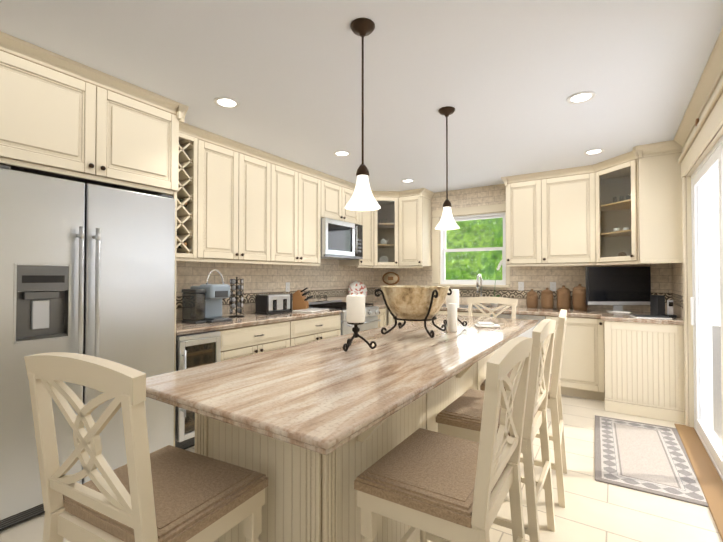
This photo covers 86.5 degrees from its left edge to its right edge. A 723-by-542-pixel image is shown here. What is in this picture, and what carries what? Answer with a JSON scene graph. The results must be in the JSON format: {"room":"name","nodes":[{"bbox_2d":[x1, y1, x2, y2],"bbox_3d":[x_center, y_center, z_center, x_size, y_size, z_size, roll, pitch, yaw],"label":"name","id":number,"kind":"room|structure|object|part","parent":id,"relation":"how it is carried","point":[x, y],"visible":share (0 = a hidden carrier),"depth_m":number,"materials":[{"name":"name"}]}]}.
{"room":"kitchen","nodes":[
{"label":"kitchen","id":0,"kind":"room"},
{"bbox_2d":[176,259,373,320],"bbox_3d":[-1.811,0.078,3.374,0.150,2.570,7.120,-1,-1,33],"label":"wall","id":1,"kind":"structure","parent":0,"point":[331,279],"depth_m":4.43,"materials":[{"name":"tile"}]},
{"bbox_2d":[0,47,183,194],"bbox_3d":[-1.895,-0.862,2.530,0.645,0.556,1.074,-1,-1,33],"label":"upper cabinet","id":2,"kind":"object","parent":1,"relation":"attached to","point":[61,117],"depth_m":2.31,"materials":[{"name":"beige wood"}]},
{"bbox_2d":[177,211,191,258],"bbox_3d":[-1.603,-0.390,3.192,0.278,0.533,0.316,-1,-1,33],"label":"wine rack","id":3,"kind":"object","parent":1,"relation":"attached to","point":[184,221],"depth_m":3.23,"materials":[{"name":"beige wood"}]},
{"bbox_2d":[177,199,191,214],"bbox_3d":[-1.603,-0.651,3.196,0.278,0.316,0.316,-1,-1,33],"label":"wine rack","id":4,"kind":"object","parent":1,"relation":"attached to","point":[180,206],"depth_m":3.22,"materials":[{"name":"beige wood"}]},
{"bbox_2d":[177,123,199,202],"bbox_3d":[-1.603,-0.895,3.199,0.278,0.625,0.316,-1,-1,33],"label":"wine rack","id":5,"kind":"object","parent":1,"relation":"attached to","point":[185,196],"depth_m":3.24,"materials":[{"name":"beige wood"}]},
{"bbox_2d":[177,135,275,262],"bbox_3d":[-1.297,-0.612,3.714,0.340,1.021,0.930,-1,-1,33],"label":"upper cabinet","id":6,"kind":"object","parent":1,"relation":"attached to","point":[234,192],"depth_m":3.56,"materials":[{"name":"beige wood"}]},
{"bbox_2d":[286,282,289,291],"bbox_3d":[-0.889,0.194,4.633,0.007,0.115,0.070,-1,-1,33],"label":"electrical outlet plate","id":7,"kind":"object","parent":1,"relation":"attached to","point":[287,283],"depth_m":4.63,"materials":[{"name":"white plastic"}]},
{"bbox_2d":[276,163,323,265],"bbox_3d":[-0.869,-0.602,4.367,0.340,1.021,0.870,-1,-1,33],"label":"upper cabinet","id":8,"kind":"object","parent":1,"relation":"attached to","point":[299,195],"depth_m":4.31,"materials":[{"name":"beige wood"}]},
{"bbox_2d":[324,179,359,224],"bbox_3d":[-0.402,-0.872,5.081,0.340,0.461,0.829,-1,-1,33],"label":"upper cabinet","id":9,"kind":"object","parent":1,"relation":"attached to","point":[336,196],"depth_m":4.94,"materials":[{"name":"beige wood"}]},
{"bbox_2d":[321,218,362,259],"bbox_3d":[-0.344,-0.401,5.036,0.441,0.467,0.817,-1,-1,33],"label":"microwave","id":10,"kind":"object","parent":9,"relation":"attached to","point":[341,240],"visible":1,"depth_m":4.87,"materials":[{"name":"silver metal"}]},
{"bbox_2d":[339,191,379,266],"bbox_3d":[-0.038,-0.584,5.591,0.385,1.021,0.431,-1,-1,33],"label":"upper cabinet","id":11,"kind":"object","parent":1,"relation":"attached to","point":[370,220],"depth_m":5.59,"materials":[{"name":"beige wood"}]},
{"bbox_2d":[0,395,721,541],"bbox_3d":[-0.148,1.397,2.262,4.130,0.100,7.420,-1,-1,33],"label":"floor","id":12,"kind":"structure","parent":0,"point":[593,510],"depth_m":2.17,"materials":[{"name":"tile"}]},
{"bbox_2d":[0,164,176,530],"bbox_3d":[-1.842,0.384,2.497,0.750,1.933,1.038,-1,-1,33],"label":"refrigerator","id":13,"kind":"object","parent":12,"relation":"on","point":[87,269],"depth_m":2.22,"materials":[{"name":"silver metal"}]},
{"bbox_3d":[-1.616,0.391,2.954,0.625,1.933,0.025,-1,-1,33],"label":"fridge panel","id":14,"kind":"part","parent":13,"relation":"part of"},
{"bbox_2d":[24,352,267,541],"bbox_3d":[-0.649,0.779,1.202,0.516,1.105,0.472,0,-1,27],"label":"stool","id":15,"kind":"object","parent":12,"relation":"on","point":[169,493],"visible":1,"depth_m":1.07,"materials":[{"name":"beige paint"}]},
{"bbox_2d":[175,331,220,449],"bbox_3d":[-1.466,0.922,3.084,0.675,0.874,0.348,-1,-1,33],"label":"wine cooler","id":16,"kind":"object","parent":12,"relation":"on","point":[197,349],"visible":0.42,"depth_m":2.89,"materials":[{"name":"silver metal"}]},
{"bbox_2d":[188,317,295,360],"bbox_3d":[-1.167,0.927,3.644,0.611,0.880,0.899,-1,-1,33],"label":"base cabinet","id":17,"kind":"object","parent":12,"relation":"on","point":[247,334],"depth_m":3.44,"materials":[{"name":"beige wood"}]},
{"bbox_2d":[176,309,341,335],"bbox_3d":[-1.046,0.470,3.822,0.625,0.040,2.046,-1,-1,33],"label":"countertop","id":18,"kind":"structure","parent":17,"relation":"on","point":[182,328],"depth_m":3.44,"materials":[{"name":"beige stone"}]},
{"bbox_2d":[181,269,231,323],"bbox_3d":[-1.371,0.213,3.377,0.320,0.459,0.323,-1,-1,33],"label":"coffee maker","id":19,"kind":"object","parent":18,"relation":"on","point":[202,303],"visible":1,"depth_m":3.28,"materials":[{"name":"grey"}]},
{"bbox_2d":[229,277,243,316],"bbox_3d":[-1.228,0.252,3.777,0.150,0.392,0.150,-1,-1,33],"label":"carousel","id":20,"kind":"object","parent":18,"relation":"on","point":[240,287],"visible":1,"depth_m":3.75,"materials":[{"name":"black metal"}]},
{"bbox_2d":[255,293,291,314],"bbox_3d":[-0.938,0.350,4.142,0.202,0.206,0.370,-1,-1,33],"label":"toaster","id":21,"kind":"object","parent":18,"relation":"on","point":[270,304],"visible":1,"depth_m":4.03,"materials":[{"name":"silver plastic"}]},
{"bbox_2d":[293,288,312,309],"bbox_3d":[-0.700,0.328,4.612,0.228,0.266,0.100,0,-1,13],"label":"knife block","id":22,"kind":"object","parent":18,"relation":"on","point":[300,299],"visible":0.98,"depth_m":4.58,"materials":[{"name":"brown wood"}]},
{"bbox_2d":[292,308,328,312],"bbox_3d":[-0.578,0.449,4.400,0.260,0.016,0.380,0,-1,25],"label":"cutting board","id":23,"kind":"object","parent":18,"relation":"on","point":[309,310],"visible":0.94,"depth_m":4.29,"materials":[{"name":"white plastic"}]},
{"bbox_2d":[296,313,340,344],"bbox_3d":[-0.739,0.937,4.295,0.611,0.880,0.905,-1,-1,33],"label":"base cabinet","id":24,"kind":"object","parent":12,"relation":"on","point":[308,329],"depth_m":4.15,"materials":[{"name":"beige wood"}]},
{"bbox_2d":[308,300,380,334],"bbox_3d":[-0.229,0.895,4.987,0.700,0.985,0.799,-1,-1,33],"label":"range","id":25,"kind":"object","parent":12,"relation":"on","point":[371,317],"visible":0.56,"depth_m":4.92,"materials":[{"name":"silver metal"}]},
{"bbox_2d":[195,350,496,541],"bbox_3d":[0.359,0.911,2.505,0.862,0.878,2.653,-1,-1,33],"label":"kitchen island","id":26,"kind":"object","parent":12,"relation":"on","point":[309,498],"depth_m":1.41,"materials":[{"name":"beige wood"}]},
{"bbox_2d":[146,314,537,457],"bbox_3d":[0.362,0.450,2.464,0.964,0.040,3.084,-1,-1,33],"label":"island countertop","id":27,"kind":"structure","parent":26,"relation":"on","point":[318,397],"depth_m":1.46,"materials":[{"name":"beige stone"}]},
{"bbox_2d":[343,295,376,351],"bbox_3d":[-0.043,0.267,2.018,0.194,0.290,0.170,-1,-1,33],"label":"candle holder","id":28,"kind":"object","parent":27,"relation":"on","point":[355,310],"visible":1,"depth_m":2.00,"materials":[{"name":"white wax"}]},
{"bbox_2d":[374,288,451,337],"bbox_3d":[0.348,0.260,2.515,0.406,0.294,0.407,0,-1,25],"label":"stand","id":29,"kind":"object","parent":27,"relation":"on","point":[430,333],"visible":0.67,"depth_m":2.43,"materials":[{"name":"black metal"}]},
{"bbox_2d":[380,285,449,321],"bbox_3d":[0.348,0.215,2.516,0.452,0.231,0.452,-1,-1,33],"label":"decorative bowl","id":30,"kind":"object","parent":29,"relation":"on","point":[408,301],"visible":0.85,"depth_m":2.36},
{"bbox_2d":[447,303,456,331],"bbox_3d":[0.652,0.333,2.757,0.070,0.200,0.070,-1,-1,33],"label":"pillar candle","id":31,"kind":"object","parent":27,"relation":"on","point":[451,317],"visible":1,"depth_m":2.73,"materials":[{"name":"white wax"}]},
{"bbox_2d":[443,289,466,325],"bbox_3d":[0.690,0.281,2.942,0.194,0.290,0.170,-1,-1,33],"label":"candle holder","id":32,"kind":"object","parent":27,"relation":"on","point":[453,297],"visible":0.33,"depth_m":2.93,"materials":[{"name":"black metal"}]},
{"bbox_2d":[474,322,499,327],"bbox_3d":[0.983,0.420,3.005,0.180,0.034,0.120,0,-1,8],"label":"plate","id":33,"kind":"object","parent":27,"relation":"on","point":[485,325],"visible":1,"depth_m":2.96,"materials":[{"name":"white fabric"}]},
{"bbox_2d":[377,305,387,326],"bbox_3d":[0.029,0.954,5.471,0.605,0.880,0.278,-1,-1,33],"label":"base cabinet","id":34,"kind":"object","parent":12,"relation":"on","point":[383,313],"depth_m":5.36,"materials":[{"name":"beige wood"}]},
{"bbox_2d":[365,301,384,308],"bbox_3d":[0.213,0.498,5.740,0.625,0.040,0.924,-1,-1,33],"label":"countertop","id":35,"kind":"structure","parent":34,"relation":"on","point":[380,304],"depth_m":5.63,"materials":[{"name":"beige stone"}]},
{"bbox_2d":[348,281,366,297],"bbox_3d":[-0.054,0.314,5.652,0.189,0.325,0.256,-1,-1,33],"label":"plate","id":36,"kind":"object","parent":35,"relation":"on","point":[357,288],"visible":0.67,"depth_m":5.67,"materials":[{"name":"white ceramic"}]},
{"bbox_2d":[388,311,403,324],"bbox_3d":[0.767,0.955,5.524,0.523,0.880,0.666,-1,-1,33],"label":"base cabinet","id":37,"kind":"object","parent":12,"relation":"on","point":[391,321],"depth_m":5.37,"materials":[{"name":"beige wood"}]},
{"bbox_2d":[354,337,532,541],"bbox_3d":[0.312,0.781,1.359,0.472,1.105,0.517,-1,-1,33],"label":"stool","id":38,"kind":"object","parent":12,"relation":"on","point":[432,486],"visible":1,"depth_m":1.24,"materials":[{"name":"beige paint"}]},
{"bbox_2d":[436,308,491,316],"bbox_3d":[1.303,0.950,5.172,1.007,0.880,0.666,-1,-1,33],"label":"base cabinet","id":39,"kind":"object","parent":12,"relation":"on","point":[443,311],"depth_m":4.80,"materials":[{"name":"beige wood"}]},
{"bbox_2d":[467,297,517,368],"bbox_3d":[1.245,0.818,3.836,0.517,1.105,0.472,-1,-1,33],"label":"stool","id":40,"kind":"object","parent":12,"relation":"on","point":[506,302],"visible":0.15,"depth_m":4.00,"materials":[{"name":"beige paint"}]},
{"bbox_2d":[436,319,555,541],"bbox_3d":[0.696,0.790,1.944,0.472,1.105,0.517,-1,-1,33],"label":"stool","id":41,"kind":"object","parent":12,"relation":"on","point":[460,416],"visible":0.65,"depth_m":1.81,"materials":[{"name":"beige paint"}]},
{"bbox_2d":[492,312,551,372],"bbox_3d":[1.979,0.943,4.728,0.734,0.880,0.666,-1,-1,33],"label":"base cabinet","id":42,"kind":"object","parent":12,"relation":"on","point":[519,315],"depth_m":4.39,"materials":[{"name":"beige wood"}]},
{"bbox_2d":[480,309,566,507],"bbox_3d":[1.072,0.798,2.501,0.472,1.105,0.516,0,-1,29],"label":"stool","id":43,"kind":"object","parent":12,"relation":"on","point":[554,406],"visible":0.46,"depth_m":2.21,"materials":[{"name":"beige paint"}]},
{"bbox_2d":[552,316,595,399],"bbox_3d":[2.468,0.939,4.408,0.561,0.880,0.666,-1,-1,33],"label":"base cabinet","id":44,"kind":"object","parent":12,"relation":"on","point":[578,367],"depth_m":4.12,"materials":[{"name":"beige wood"}]},
{"bbox_2d":[596,316,684,423],"bbox_3d":[2.745,0.930,3.811,0.680,0.880,0.481,-1,-1,33],"label":"base cabinet","id":45,"kind":"object","parent":12,"relation":"on","point":[625,363],"depth_m":3.61,"materials":[{"name":"beige wood"}]},
{"bbox_2d":[441,304,674,315],"bbox_3d":[1.880,0.482,4.792,3.196,0.044,0.680,-1,-1,33],"label":"countertop","id":46,"kind":"structure","parent":45,"relation":"on","point":[462,307],"depth_m":4.35,"materials":[{"name":"beige stone"}]},
{"bbox_3d":[1.333,0.466,5.124,0.720,0.004,0.413,-1,-1,33],"label":"sink basin rim","id":47,"kind":"part","parent":46,"relation":"part of","materials":[{"name":"beige stone"}]},
{"bbox_2d":[476,274,482,304],"bbox_3d":[1.615,0.254,5.154,0.116,0.429,0.214,-1,-1,33],"label":"sink faucet","id":48,"kind":"object","parent":46,"relation":"on","point":[477,283],"visible":0.75,"depth_m":5.14,"materials":[{"name":"silver metal"}]},
{"bbox_2d":[491,260,502,306],"bbox_3d":[1.735,0.164,5.033,0.236,0.607,0.295,-1,-1,33],"label":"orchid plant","id":49,"kind":"object","parent":46,"relation":"on","point":[497,268],"visible":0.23,"depth_m":5.00,"materials":[{"name":"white plant"}]},
{"bbox_2d":[526,289,537,307],"bbox_3d":[2.152,0.345,4.847,0.130,0.238,0.132,-1,-1,33],"label":"canister","id":50,"kind":"object","parent":46,"relation":"on","point":[532,299],"visible":1,"depth_m":4.80,"materials":[{"name":"brown ceramic"}]},
{"bbox_2d":[541,288,553,308],"bbox_3d":[2.297,0.334,4.752,0.138,0.258,0.140,-1,-1,33],"label":"canister","id":51,"kind":"object","parent":46,"relation":"on","point":[547,300],"visible":1,"depth_m":4.70,"materials":[{"name":"brown ceramic"}]},
{"bbox_2d":[557,285,570,309],"bbox_3d":[2.448,0.317,4.653,0.150,0.288,0.152,-1,-1,33],"label":"canister","id":52,"kind":"object","parent":46,"relation":"on","point":[563,298],"visible":1,"depth_m":4.59,"materials":[{"name":"brown ceramic"}]},
{"bbox_2d":[572,284,587,309],"bbox_3d":[2.593,0.306,4.558,0.158,0.308,0.160,-1,-1,33],"label":"canister","id":53,"kind":"object","parent":46,"relation":"on","point":[579,297],"visible":0.85,"depth_m":4.50,"materials":[{"name":"brown ceramic"}]},
{"bbox_2d":[585,267,650,312],"bbox_3d":[2.853,0.203,4.271,0.607,0.505,0.408,-1,-1,33],"label":"tv monitor","id":54,"kind":"object","parent":46,"relation":"on","point":[617,288],"visible":0.92,"depth_m":4.25,"materials":[{"name":"black plastic"}]},
{"bbox_2d":[600,316,683,323],"bbox_3d":[2.702,0.508,3.722,0.647,0.120,0.306,-1,-1,33],"label":"countertop","id":55,"kind":"structure","parent":45,"relation":"on","point":[678,320],"depth_m":3.58,"materials":[{"name":"beige stone"}]},
{"bbox_2d":[630,314,671,318],"bbox_3d":[2.759,0.437,3.670,0.280,0.020,0.200,0,-1,21],"label":"papers","id":56,"kind":"object","parent":55,"relation":"on","point":[650,316],"visible":1,"depth_m":3.60,"materials":[{"name":"white paper"}]},
{"bbox_2d":[650,295,664,315],"bbox_3d":[2.916,0.343,3.783,0.060,0.210,0.160,0,-1,13],"label":"box","id":57,"kind":"object","parent":55,"relation":"on","point":[657,304],"visible":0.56,"depth_m":3.73,"materials":[{"name":"black plastic"}]},
{"bbox_2d":[665,300,676,317],"bbox_3d":[2.947,0.362,3.666,0.070,0.170,0.090,0,-1,13],"label":"cordless phone","id":58,"kind":"object","parent":55,"relation":"on","point":[670,312],"visible":0.96,"depth_m":3.65,"materials":[{"name":"silver plastic"}]},
{"bbox_2d":[595,415,707,506],"bbox_3d":[2.105,1.351,2.889,0.600,0.010,1.340,-1,-1,31],"label":"rug","id":59,"kind":"object","parent":12,"relation":"on","point":[646,458],"visible":0.81,"depth_m":2.72,"materials":[{"name":"beige fabric"}]},
{"bbox_2d":[0,0,722,192],"bbox_3d":[-0.148,-1.273,2.301,4.130,0.100,7.420,-1,-1,33],"label":"ceiling","id":60,"kind":"structure","parent":0,"point":[505,79],"depth_m":2.34,"materials":[{"name":"white paint"}]},
{"bbox_2d":[214,97,239,108],"bbox_3d":[-0.971,-1.211,2.769,0.179,0.008,0.179,0,-1,27],"label":"recessed light","id":61,"kind":"object","parent":60,"relation":"in","point":[232,103],"depth_m":2.76,"materials":[{"name":"white"}]},
{"bbox_2d":[333,150,350,156],"bbox_3d":[-0.197,-1.194,3.912,0.179,0.008,0.179,0,-1,27],"label":"recessed light","id":62,"kind":"object","parent":60,"relation":"in","point":[341,153],"depth_m":3.90,"materials":[{"name":"white"}]},
{"bbox_2d":[345,18,380,210],"bbox_3d":[0.006,-0.771,1.918,0.182,0.914,0.182,-1,-1,33],"label":"pendant light","id":63,"kind":"object","parent":60,"relation":"hanging from","point":[362,198],"visible":1,"depth_m":1.89,"materials":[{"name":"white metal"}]},
{"bbox_2d":[401,179,414,182],"bbox_3d":[0.606,-1.178,5.023,0.179,0.008,0.179,0,-1,27],"label":"recessed light","id":64,"kind":"object","parent":60,"relation":"in","point":[404,180],"depth_m":5.00,"materials":[{"name":"white"}]},
{"bbox_2d":[435,106,458,229],"bbox_3d":[0.643,-0.766,2.888,0.182,0.894,0.182,-1,-1,33],"label":"pendant light","id":65,"kind":"object","parent":60,"relation":"hanging from","point":[447,222],"visible":1,"depth_m":2.86,"materials":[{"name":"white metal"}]},
{"bbox_2d":[567,91,595,103],"bbox_3d":[1.537,-1.213,2.690,0.179,0.008,0.179,0,-1,27],"label":"recessed light","id":66,"kind":"object","parent":60,"relation":"in","point":[581,97],"depth_m":2.68,"materials":[{"name":"white"}]},
{"bbox_2d":[584,149,603,154],"bbox_3d":[2.332,-1.195,3.854,0.179,0.008,0.179,0,-1,27],"label":"recessed light","id":67,"kind":"object","parent":60,"relation":"in","point":[593,151],"depth_m":3.84,"materials":[{"name":"white"}]},
{"bbox_2d":[374,184,671,311],"bbox_3d":[1.847,0.107,5.320,4.130,2.570,0.150,-1,-1,33],"label":"wall","id":68,"kind":"structure","parent":0,"point":[538,279],"depth_m":5.10,"materials":[{"name":"tile"}]},
{"bbox_2d":[382,272,399,284],"bbox_3d":[0.466,0.119,6.122,0.318,0.212,0.016,-1,-1,33],"label":"decorative plate","id":69,"kind":"object","parent":68,"relation":"attached to","point":[390,278],"visible":1,"depth_m":6.11,"materials":[{"name":"beige ceramic"}]},
{"bbox_2d":[392,191,431,266],"bbox_3d":[0.766,-0.582,5.720,0.430,1.021,0.377,-1,-1,33],"label":"upper cabinet","id":70,"kind":"object","parent":68,"relation":"attached to","point":[411,214],"depth_m":5.61,"materials":[{"name":"beige wood"}]},
{"bbox_2d":[431,203,509,287],"bbox_3d":[1.543,-0.338,5.478,1.115,1.135,0.190,-1,-1,33],"label":"window","id":71,"kind":"structure","parent":68,"relation":"in","point":[443,251],"depth_m":5.50,"materials":[{"name":"white"}]},
{"bbox_2d":[518,282,523,290],"bbox_3d":[2.100,0.201,5.058,0.070,0.115,0.007,-1,-1,33],"label":"electrical outlet plate","id":72,"kind":"object","parent":68,"relation":"attached to","point":[521,286],"depth_m":5.06,"materials":[{"name":"white plastic"}]},
{"bbox_2d":[550,282,555,290],"bbox_3d":[2.418,0.198,4.849,0.070,0.115,0.007,-1,-1,33],"label":"electrical outlet plate","id":73,"kind":"object","parent":68,"relation":"attached to","point":[552,284],"depth_m":4.85,"materials":[{"name":"white plastic"}]},
{"bbox_2d":[505,172,604,266],"bbox_3d":[2.327,-0.597,4.694,1.016,1.021,0.380,-1,-1,33],"label":"upper cabinet","id":74,"kind":"object","parent":68,"relation":"attached to","point":[549,219],"depth_m":4.57,"materials":[{"name":"beige wood"}]},
{"bbox_2d":[593,156,640,259],"bbox_3d":[2.691,-0.631,4.075,0.362,0.959,0.344,-1,-1,33],"label":"upper cabinet","id":75,"kind":"object","parent":68,"relation":"attached to","point":[625,208],"depth_m":4.28,"materials":[{"name":"beige wood"}]},
{"bbox_2d":[678,75,722,318],"bbox_3d":[1.516,0.046,1.190,0.150,2.570,7.120,-1,-1,33],"label":"wall","id":76,"kind":"structure","parent":0,"point":[702,114],"depth_m":2.65,"materials":[{"name":"beige paint"}]},
{"bbox_2d":[671,263,682,318],"bbox_3d":[3.153,0.174,3.827,0.007,0.549,0.910,-1,-1,33],"label":"backsplash","id":77,"kind":"structure","parent":76,"relation":"attached to","point":[677,283],"depth_m":3.82,"materials":[{"name":"tile"}]},
{"bbox_2d":[674,424,722,541],"bbox_3d":[2.233,1.343,2.464,0.130,0.014,2.170,-1,-1,33],"label":"sill","id":78,"kind":"structure","parent":76,"relation":"attached to","point":[709,479],"depth_m":2.55,"materials":[{"name":"brown wood"}]},
{"bbox_2d":[674,27,722,146],"bbox_3d":[1.176,-1.201,0.893,0.070,0.085,6.220,-1,-1,33],"label":"crown molding","id":79,"kind":"structure","parent":76,"relation":"attached to","point":[711,76],"depth_m":2.50,"materials":[{"name":"beige wood"}]},
{"bbox_2d":[678,79,722,480],"bbox_3d":[2.314,0.162,2.446,0.194,2.375,2.350,-1,-1,33],"label":"door frame","id":80,"kind":"structure","parent":76,"relation":"attached to","point":[701,301],"depth_m":3.22,"materials":[{"name":"white wood"}]},
{"label":"outside","id":81,"kind":"structure","parent":0,"visible":0},
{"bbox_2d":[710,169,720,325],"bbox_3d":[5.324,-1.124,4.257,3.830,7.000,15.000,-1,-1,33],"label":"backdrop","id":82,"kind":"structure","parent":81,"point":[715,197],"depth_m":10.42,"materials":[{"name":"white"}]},
{"bbox_2d":[712,326,721,441],"bbox_3d":[5.937,1.453,4.714,3.350,0.100,13.500,-1,-1,33],"label":"ground","id":83,"kind":"structure","parent":81,"point":[718,411],"depth_m":4.84,"materials":[{"name":"grey"}]},
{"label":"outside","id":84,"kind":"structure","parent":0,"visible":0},
{"bbox_2d":[445,218,502,279],"bbox_3d":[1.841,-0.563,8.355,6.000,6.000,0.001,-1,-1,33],"label":"hedge","id":85,"kind":"object","parent":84,"point":[472,255],"depth_m":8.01,"materials":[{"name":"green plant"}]}
]}

